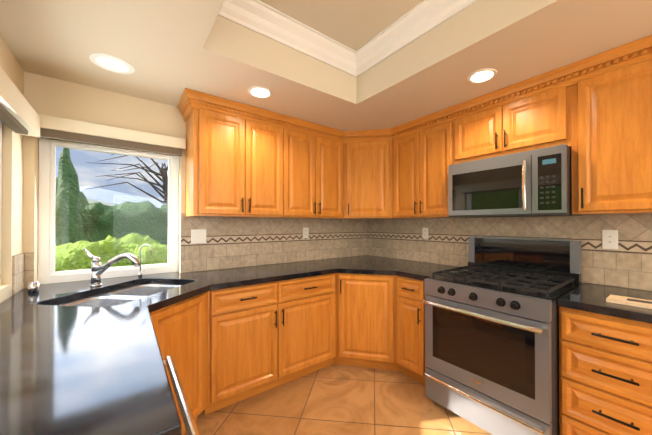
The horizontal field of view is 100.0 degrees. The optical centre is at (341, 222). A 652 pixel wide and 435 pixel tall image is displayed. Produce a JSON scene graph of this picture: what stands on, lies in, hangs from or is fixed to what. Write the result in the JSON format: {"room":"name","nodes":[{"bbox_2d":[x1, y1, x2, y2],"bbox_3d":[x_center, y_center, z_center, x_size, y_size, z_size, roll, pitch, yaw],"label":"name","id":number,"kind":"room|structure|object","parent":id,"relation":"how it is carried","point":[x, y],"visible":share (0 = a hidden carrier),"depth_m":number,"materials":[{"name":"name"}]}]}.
{"room":"kitchen","nodes":[
{"label":"kitchen","id":0,"kind":"room"},
{"bbox_2d":[0,35,23,302],"bbox_3d":[-0.131,-0.097,-0.761,0.160,2.820,6.200,0,0,-39],"label":"wall","id":1,"kind":"structure","parent":0,"point":[12,196],"depth_m":1.54,"materials":[{"name":"beige paint"}]},
{"bbox_2d":[0,121,1,284],"bbox_3d":[-1.377,-0.131,0.822,0.065,0.946,1.726,0,0,-39],"label":"window","id":2,"kind":"structure","parent":1,"relation":"in","point":[0,193],"depth_m":1.50,"materials":[{"name":"white plastic"}]},
{"bbox_2d":[0,67,39,136],"bbox_3d":[-1.308,-0.586,0.918,0.081,0.150,1.950,0,0,-39],"label":"window blind","id":3,"kind":"object","parent":1,"relation":"attached to","point":[19,114],"visible":0.9,"depth_m":1.37,"materials":[{"name":"beige fabric"}]},
{"bbox_2d":[23,71,351,280],"bbox_3d":[-0.885,-0.074,2.704,3.300,2.820,0.160,0,0,-39],"label":"wall","id":4,"kind":"structure","parent":0,"point":[49,96],"depth_m":1.88,"materials":[{"name":"beige paint"}]},
{"bbox_2d":[38,138,178,284],"bbox_3d":[-1.716,-0.090,2.086,0.806,1.012,0.060,0,0,-39],"label":"window","id":5,"kind":"structure","parent":4,"relation":"in","point":[47,273],"depth_m":1.94,"materials":[{"name":"white plastic"}]},
{"bbox_2d":[37,114,185,156],"bbox_3d":[-1.627,-0.607,1.963,0.873,0.133,0.071,0,0,-39],"label":"window blind","id":6,"kind":"object","parent":5,"relation":"attached to","point":[60,129],"visible":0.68,"depth_m":1.92,"materials":[{"name":"beige fabric"}]},
{"bbox_2d":[189,103,284,217],"bbox_3d":[-0.897,-0.451,2.369,0.684,0.810,0.348,0,0,-39],"label":"upper cabinet","id":7,"kind":"object","parent":4,"relation":"attached to","point":[237,162],"depth_m":2.18,"materials":[{"name":"brown wood"}]},
{"bbox_2d":[285,127,344,218],"bbox_3d":[-0.362,-0.449,2.795,0.685,0.810,0.348,0,0,-39],"label":"upper cabinet","id":8,"kind":"object","parent":4,"relation":"attached to","point":[314,163],"depth_m":2.64,"materials":[{"name":"brown wood"}]},
{"bbox_2d":[12,213,651,294],"bbox_3d":[0.225,0.164,1.310,2.979,0.494,3.400,0,0,-39],"label":"tile backsplash","id":9,"kind":"structure","parent":4,"relation":"attached to","point":[234,242],"depth_m":2.48,"materials":[{"name":"tile"}]},
{"bbox_2d":[191,229,205,243],"bbox_3d":[-1.214,0.119,2.320,0.118,0.118,0.008,0,0,-39],"label":"light switch","id":10,"kind":"object","parent":9,"relation":"attached to","point":[198,235],"visible":1,"depth_m":2.31,"materials":[{"name":"beige plastic"}]},
{"bbox_2d":[303,228,308,237],"bbox_3d":[-0.393,0.115,2.975,0.070,0.115,0.008,0,0,-39],"label":"electrical outlet","id":11,"kind":"object","parent":9,"relation":"attached to","point":[305,232],"visible":1,"depth_m":2.97,"materials":[{"name":"beige plastic"}]},
{"bbox_2d":[422,228,427,238],"bbox_3d":[0.874,0.114,2.865,0.008,0.115,0.070,0,0,-39],"label":"electrical outlet","id":12,"kind":"object","parent":9,"relation":"attached to","point":[424,233],"visible":1,"depth_m":2.86,"materials":[{"name":"beige plastic"}]},
{"bbox_2d":[602,230,617,249],"bbox_3d":[1.742,0.112,1.776,0.008,0.125,0.075,0,0,-39],"label":"electrical outlet","id":13,"kind":"object","parent":9,"relation":"attached to","point":[609,239],"visible":1,"depth_m":1.77,"materials":[{"name":"beige plastic"}]},
{"bbox_2d":[0,0,651,130],"bbox_3d":[1.097,-1.230,0.225,2.980,0.540,6.200,0,0,-39],"label":"ceiling","id":14,"kind":"structure","parent":0,"point":[169,51],"depth_m":1.62,"materials":[{"name":"beige paint"}]},
{"bbox_2d":[89,53,134,73],"bbox_3d":[-1.376,-0.948,1.641,0.214,0.006,0.214,0,0,-39],"label":"recessed light","id":15,"kind":"object","parent":14,"relation":"in","point":[111,63],"visible":1,"depth_m":1.62,"materials":[{"name":"white glass"}]},
{"bbox_2d":[218,0,237,18],"bbox_3d":[0.419,-1.237,0.100,0.100,0.123,3.646,0,0,-39],"label":"crown molding","id":16,"kind":"structure","parent":14,"relation":"attached to","point":[227,4],"depth_m":1.54,"materials":[{"name":"white paint"}]},
{"bbox_2d":[248,86,271,97],"bbox_3d":[-0.596,-0.945,1.994,0.173,0.006,0.173,0,0,-39],"label":"recessed light","id":17,"kind":"object","parent":14,"relation":"in","point":[258,92],"visible":1,"depth_m":1.98,"materials":[{"name":"white glass"}]},
{"bbox_2d":[226,0,353,71],"bbox_3d":[-0.291,-1.226,1.801,0.870,0.123,0.100,0,0,-39],"label":"crown molding","id":18,"kind":"structure","parent":14,"relation":"attached to","point":[257,16],"depth_m":1.77,"materials":[{"name":"white paint"}]},
{"bbox_2d":[346,0,477,76],"bbox_3d":[1.214,-1.233,0.733,0.100,0.123,3.646,0,0,-39],"label":"crown molding","id":19,"kind":"structure","parent":14,"relation":"attached to","point":[420,19],"depth_m":1.75,"materials":[{"name":"white paint"}]},
{"bbox_2d":[467,68,496,82],"bbox_3d":[0.909,-0.947,1.774,0.173,0.006,0.173,0,0,-39],"label":"recessed light","id":20,"kind":"object","parent":14,"relation":"in","point":[482,75],"visible":1,"depth_m":1.76,"materials":[{"name":"white glass"}]},
{"bbox_2d":[184,364,491,434],"bbox_3d":[1.097,1.370,0.208,3.300,0.100,6.520,0,0,-39],"label":"floor","id":21,"kind":"structure","parent":0,"point":[335,399],"depth_m":1.93,"materials":[{"name":"tile"}]},
{"bbox_2d":[0,292,315,434],"bbox_3d":[-0.847,0.867,0.962,0.870,0.915,1.304,0,0,-39],"label":"base cabinet","id":22,"kind":"object","parent":21,"relation":"on","point":[173,353],"depth_m":0.92,"materials":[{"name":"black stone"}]},
{"bbox_2d":[164,356,199,434],"bbox_3d":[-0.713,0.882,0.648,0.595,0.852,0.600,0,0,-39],"label":"handle","id":23,"kind":"object","parent":22,"relation":"in","point":[191,428],"depth_m":0.79,"materials":[{"name":"silver metal"}]},
{"bbox_2d":[0,244,427,370],"bbox_3d":[-0.543,0.752,2.270,2.974,1.161,0.960,0,0,-39],"label":"base cabinet","id":24,"kind":"object","parent":21,"relation":"on","point":[312,307],"depth_m":2.14,"materials":[{"name":"brown wood"}]},
{"bbox_2d":[83,249,140,286],"bbox_3d":[-1.482,0.293,1.759,0.294,0.244,0.266,0,0,-39],"label":"faucet","id":25,"kind":"object","parent":24,"relation":"on","point":[96,268],"depth_m":1.76,"materials":[{"name":"silver metal"}]},
{"bbox_2d":[55,283,182,306],"bbox_3d":[-1.306,0.556,1.679,0.868,0.200,0.863,0,0,-39],"label":"sink","id":26,"kind":"object","parent":24,"relation":"in","point":[123,294],"depth_m":1.68,"materials":[{"name":"silver metal"}]},
{"bbox_2d":[138,244,151,276],"bbox_3d":[-1.513,0.292,2.098,0.083,0.250,0.097,0,0,-39],"label":"faucet","id":27,"kind":"object","parent":24,"relation":"on","point":[140,272],"depth_m":2.09,"materials":[{"name":"silver metal"}]},
{"bbox_2d":[360,263,467,384],"bbox_3d":[0.582,0.877,2.463,0.972,0.915,0.739,0,0,-39],"label":"base cabinet","id":28,"kind":"object","parent":21,"relation":"on","point":[392,306],"depth_m":2.39,"materials":[{"name":"brown wood"}]},
{"bbox_2d":[423,236,581,434],"bbox_3d":[1.095,0.725,1.911,0.776,1.212,0.752,0,0,-39],"label":"range","id":29,"kind":"object","parent":21,"relation":"on","point":[492,339],"visible":0.98,"depth_m":1.70,"materials":[{"name":"silver metal"}]},
{"bbox_2d":[557,283,651,434],"bbox_3d":[1.698,0.860,1.310,0.664,0.933,0.925,0,0,-39],"label":"base cabinet","id":30,"kind":"object","parent":21,"relation":"on","point":[605,332],"depth_m":1.36,"materials":[{"name":"brown wood"}]},
{"bbox_3d":[2.325,-0.084,1.196,0.160,2.820,6.200,0,0,-39],"label":"wall","id":31,"kind":"structure","parent":0,"visible":0},
{"bbox_2d":[345,128,392,218],"bbox_3d":[0.268,-0.500,2.842,0.299,0.883,0.347,0,0,-39],"label":"upper cabinet","id":32,"kind":"object","parent":31,"relation":"attached to","point":[368,153],"depth_m":2.83,"materials":[{"name":"brown wood"}]},
{"bbox_2d":[393,119,459,218],"bbox_3d":[0.852,-0.450,2.634,0.348,0.810,0.624,0,0,-39],"label":"upper cabinet","id":33,"kind":"object","parent":31,"relation":"attached to","point":[422,156],"depth_m":2.50,"materials":[{"name":"brown wood"}]},
{"bbox_2d":[453,79,572,163],"bbox_3d":[1.294,-0.663,2.080,0.348,0.390,0.764,0,0,-39],"label":"upper cabinet","id":34,"kind":"object","parent":31,"relation":"attached to","point":[543,117],"depth_m":1.90,"materials":[{"name":"brown wood"}]},
{"bbox_2d":[448,144,581,217],"bbox_3d":[1.238,-0.254,2.031,0.476,0.420,0.752,0,0,-39],"label":"microwave","id":35,"kind":"object","parent":34,"relation":"attached to","point":[535,183],"visible":1,"depth_m":1.84,"materials":[{"name":"silver metal"}]},
{"bbox_2d":[571,51,651,214],"bbox_3d":[1.710,-0.457,1.557,0.348,0.810,0.567,0,0,-39],"label":"upper cabinet","id":36,"kind":"object","parent":31,"relation":"attached to","point":[594,112],"depth_m":1.53,"materials":[{"name":"brown wood"}]},
{"label":"outside","id":37,"kind":"structure","parent":0,"visible":0},
{"bbox_2d":[55,148,167,271],"bbox_3d":[-17.605,0.007,18.047,70.000,5.298,95.000,0,0,-39],"label":"garden","id":38,"kind":"object","parent":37,"point":[148,208],"depth_m":5.97,"materials":[{"name":"green plant"}]}
]}

